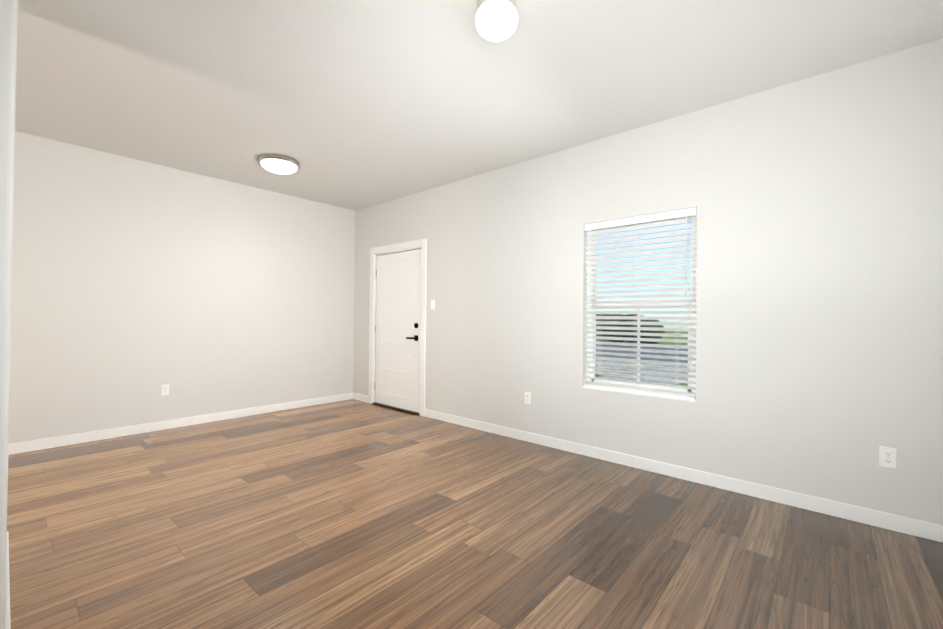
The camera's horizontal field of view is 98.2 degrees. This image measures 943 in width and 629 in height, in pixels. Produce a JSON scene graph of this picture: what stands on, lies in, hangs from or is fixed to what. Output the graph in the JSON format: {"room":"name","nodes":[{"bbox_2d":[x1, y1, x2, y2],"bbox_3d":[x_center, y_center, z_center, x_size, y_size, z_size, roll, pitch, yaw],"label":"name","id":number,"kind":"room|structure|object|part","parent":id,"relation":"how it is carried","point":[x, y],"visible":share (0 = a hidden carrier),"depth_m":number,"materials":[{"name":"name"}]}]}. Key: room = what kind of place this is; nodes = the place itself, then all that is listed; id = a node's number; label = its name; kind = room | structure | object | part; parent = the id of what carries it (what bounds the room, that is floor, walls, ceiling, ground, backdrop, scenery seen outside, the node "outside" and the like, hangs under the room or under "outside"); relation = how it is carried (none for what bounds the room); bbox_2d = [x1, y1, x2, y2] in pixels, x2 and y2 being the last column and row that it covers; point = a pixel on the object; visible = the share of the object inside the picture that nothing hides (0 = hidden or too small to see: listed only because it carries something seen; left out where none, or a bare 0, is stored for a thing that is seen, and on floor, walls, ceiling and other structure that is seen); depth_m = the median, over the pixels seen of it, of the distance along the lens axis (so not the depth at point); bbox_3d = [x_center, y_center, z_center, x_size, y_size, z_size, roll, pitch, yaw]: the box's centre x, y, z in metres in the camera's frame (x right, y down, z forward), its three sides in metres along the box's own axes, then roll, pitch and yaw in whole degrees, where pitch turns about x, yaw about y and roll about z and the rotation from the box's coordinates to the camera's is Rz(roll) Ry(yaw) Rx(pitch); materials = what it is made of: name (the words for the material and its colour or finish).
{"room":"empty living room","nodes":[
{"label":"empty living room","id":0,"kind":"room"},
{"bbox_2d":[0,0,17,628],"bbox_3d":[-2.639,-0.208,0.172,0.120,2.840,3.250,0,-1,41],"label":"wall","id":1,"kind":"structure","parent":0,"point":[8,32],"depth_m":1.35,"materials":[{"name":"white paint"}]},
{"bbox_2d":[9,131,354,443],"bbox_3d":[-3.932,-0.188,3.514,0.150,2.740,6.588,0,-1,41],"label":"wall","id":2,"kind":"structure","parent":0,"point":[136,284],"depth_m":4.22,"materials":[{"name":"white paint"}]},
{"bbox_2d":[161,384,168,395],"bbox_3d":[-3.187,0.786,4.247,0.010,0.115,0.070,0,-1,41],"label":"electrical outlet","id":3,"kind":"object","parent":2,"relation":"attached to","point":[165,390],"visible":1,"depth_m":4.25,"materials":[{"name":"white plastic"}]},
{"bbox_2d":[8,393,352,454],"bbox_3d":[-2.819,1.158,4.667,0.014,0.092,3.324,0,-1,41],"label":"baseboard","id":4,"kind":"structure","parent":2,"relation":"attached to","point":[39,444],"depth_m":4.20,"materials":[{"name":"white wood"}]},
{"bbox_2d":[7,399,942,628],"bbox_3d":[-1.748,1.244,1.583,5.984,0.120,6.888,0,-1,41],"label":"floor","id":5,"kind":"structure","parent":0,"point":[351,514],"depth_m":2.17,"materials":[{"name":"brown wood"}]},
{"bbox_2d":[15,0,942,210],"bbox_3d":[-1.721,-1.616,1.611,5.984,0.120,6.888,0,-1,41],"label":"ceiling","id":6,"kind":"structure","parent":0,"point":[355,105],"depth_m":2.60,"materials":[{"name":"white paint"}]},
{"bbox_2d":[258,154,299,173],"bbox_3d":[-1.921,-1.472,4.081,0.376,0.124,0.376,0,-1,41],"label":"ceiling lamp","id":7,"kind":"object","parent":6,"relation":"attached to","point":[278,164],"visible":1,"depth_m":3.98,"materials":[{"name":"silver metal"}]},
{"bbox_2d":[476,0,517,41],"bbox_3d":[0.123,-1.448,1.998,0.208,0.172,0.208,0,-1,41],"label":"ceiling lamp","id":8,"kind":"object","parent":6,"relation":"attached to","point":[496,20],"visible":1,"depth_m":1.94,"materials":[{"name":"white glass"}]},
{"bbox_2d":[353,38,942,524],"bbox_3d":[0.481,-0.140,4.134,5.984,2.740,0.150,0,-1,41],"label":"wall","id":9,"kind":"structure","parent":0,"point":[815,202],"depth_m":2.79,"materials":[{"name":"white paint"}]},
{"bbox_2d":[353,393,368,402],"bbox_3d":[-1.569,1.181,5.790,0.420,0.092,0.014,0,-1,41],"label":"baseboard","id":10,"kind":"structure","parent":9,"relation":"attached to","point":[360,397],"depth_m":5.79,"materials":[{"name":"white wood"}]},
{"bbox_2d":[372,402,419,414],"bbox_3d":[-0.939,1.218,5.349,0.941,0.020,0.210,0,-1,41],"label":"door threshold sill","id":11,"kind":"structure","parent":9,"relation":"attached to","point":[398,409],"depth_m":5.24,"materials":[{"name":"brown metal"}]},
{"bbox_2d":[368,238,426,415],"bbox_3d":[-0.935,0.154,5.353,1.143,2.149,0.167,0,-1,41],"label":"door frame","id":12,"kind":"structure","parent":9,"relation":"attached to","point":[422,243],"depth_m":5.31,"materials":[{"name":"white wood"}]},
{"bbox_2d":[375,249,420,412],"bbox_3d":[-0.977,0.201,5.305,0.907,2.010,0.106,0,-1,41],"label":"door","id":13,"kind":"structure","parent":9,"relation":"in","point":[398,317],"depth_m":5.29,"materials":[{"name":"white wood"}]},
{"bbox_3d":[-0.736,0.292,5.064,0.159,0.068,0.062,0,-1,41],"label":"handle","id":14,"kind":"part","parent":13,"relation":"part of","materials":[{"name":"black metal"}]},
{"bbox_2d":[431,300,434,309],"bbox_3d":[-0.464,-0.117,4.849,0.070,0.115,0.015,0,-1,41],"label":"light switch","id":15,"kind":"object","parent":9,"relation":"attached to","point":[432,304],"visible":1,"depth_m":4.84,"materials":[{"name":"white plastic"}]},
{"bbox_2d":[525,392,530,403],"bbox_3d":[0.543,0.809,3.957,0.070,0.115,0.010,0,-1,41],"label":"electrical outlet","id":16,"kind":"object","parent":9,"relation":"attached to","point":[527,397],"visible":1,"depth_m":3.95,"materials":[{"name":"white plastic"}]},
{"bbox_2d":[583,386,695,401],"bbox_3d":[1.335,0.639,3.319,0.892,0.016,0.074,0,-1,41],"label":"window sill","id":17,"kind":"structure","parent":9,"relation":"attached to","point":[649,395],"depth_m":3.26,"materials":[{"name":"white wood"}]},
{"bbox_2d":[586,215,696,396],"bbox_3d":[1.393,-0.075,3.384,0.892,1.443,0.080,0,-1,41],"label":"window","id":18,"kind":"structure","parent":9,"relation":"in","point":[693,362],"depth_m":3.36,"materials":[{"name":"white plastic"}]},
{"bbox_2d":[584,207,696,399],"bbox_3d":[1.339,-0.078,3.322,0.884,1.436,0.077,0,-1,41],"label":"window blinds","id":19,"kind":"object","parent":18,"relation":"attached to","point":[678,214],"visible":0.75,"depth_m":3.29,"materials":[{"name":"white plastic"}]},
{"bbox_3d":[1.337,0.628,3.321,0.876,0.023,0.052,0,-1,41],"label":"rail","id":20,"kind":"part","parent":19,"relation":"part of","materials":[{"name":"white"}]},
{"bbox_3d":[1.380,0.248,3.369,0.808,0.712,0.030,0,-1,41],"label":"window sash","id":21,"kind":"part","parent":18,"relation":"part of","materials":[{"name":"white plastic"}]},
{"bbox_3d":[1.379,0.249,3.369,0.744,0.626,0.004,0,-1,41],"label":"glass","id":22,"kind":"part","parent":18,"relation":"part of","materials":[{"name":"clear glass"}]},
{"bbox_3d":[1.407,-0.410,3.400,0.808,0.690,0.030,0,-1,41],"label":"window sash","id":23,"kind":"part","parent":18,"relation":"part of","materials":[{"name":"white plastic"}]},
{"bbox_3d":[1.407,-0.430,3.399,0.784,0.650,0.004,0,-1,41],"label":"glass","id":24,"kind":"part","parent":18,"relation":"part of","materials":[{"name":"clear glass"}]},
{"bbox_2d":[424,409,942,542],"bbox_3d":[1.002,1.183,3.547,4.185,0.092,0.014,0,-1,41],"label":"baseboard","id":25,"kind":"structure","parent":9,"relation":"attached to","point":[911,526],"depth_m":2.84,"materials":[{"name":"white wood"}]},
{"bbox_2d":[879,446,896,468],"bbox_3d":[2.392,0.820,2.344,0.070,0.115,0.010,0,-1,41],"label":"electrical outlet","id":26,"kind":"object","parent":9,"relation":"attached to","point":[887,456],"visible":1,"depth_m":2.34,"materials":[{"name":"white plastic"}]},
{"bbox_3d":[-2.013,-0.187,1.703,0.950,2.740,0.120,0,-1,41],"label":"wall","id":27,"kind":"structure","parent":0,"visible":0},
{"bbox_2d":[5,531,10,627],"bbox_3d":[-1.982,1.137,1.740,0.950,0.092,0.014,0,-1,41],"label":"baseboard","id":28,"kind":"structure","parent":27,"relation":"attached to","point":[7,611],"depth_m":1.61,"materials":[{"name":"white wood"}]},
{"label":"outside","id":29,"kind":"structure","parent":0,"visible":0},
{"bbox_2d":[596,364,687,384],"bbox_3d":[2.125,1.559,8.841,3.600,0.205,8.550,0,-1,41],"label":"driveway","id":30,"kind":"structure","parent":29,"point":[642,374],"depth_m":10.14,"materials":[{"name":"grey concrete"}]},
{"bbox_2d":[596,359,687,368],"bbox_3d":[6.860,1.631,11.378,85.000,0.220,1.500,0,-1,41],"label":"sidewalk","id":31,"kind":"structure","parent":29,"point":[648,364],"depth_m":12.42,"materials":[{"name":"grey concrete"}]},
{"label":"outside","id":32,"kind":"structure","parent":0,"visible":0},
{"bbox_2d":[596,331,687,348],"bbox_3d":[26.420,2.044,33.790,85.000,0.200,41.000,0,-1,41],"label":"lawn","id":33,"kind":"structure","parent":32,"point":[665,337],"depth_m":28.71,"materials":[{"name":"green plant"}]},
{"bbox_2d":[596,314,625,341],"bbox_3d":[8.393,0.787,25.044,2.962,2.013,3.625,0,-1,41],"label":"hedge","id":34,"kind":"object","parent":33,"relation":"on","point":[607,330],"depth_m":24.09,"materials":[{"name":"green plant"}]},
{"bbox_2d":[619,314,664,343],"bbox_3d":[10.204,0.974,24.323,2.818,2.063,3.288,0,-1,41],"label":"hedge","id":35,"kind":"object","parent":33,"relation":"on","point":[642,331],"depth_m":23.16,"materials":[{"name":"green plant"}]},
{"bbox_2d":[596,344,687,362],"bbox_3d":[10.147,1.728,15.144,85.000,0.160,8.500,0,-1,41],"label":"street","id":36,"kind":"structure","parent":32,"point":[646,353],"depth_m":17.21,"materials":[{"name":"grey asphalt"}]}
]}

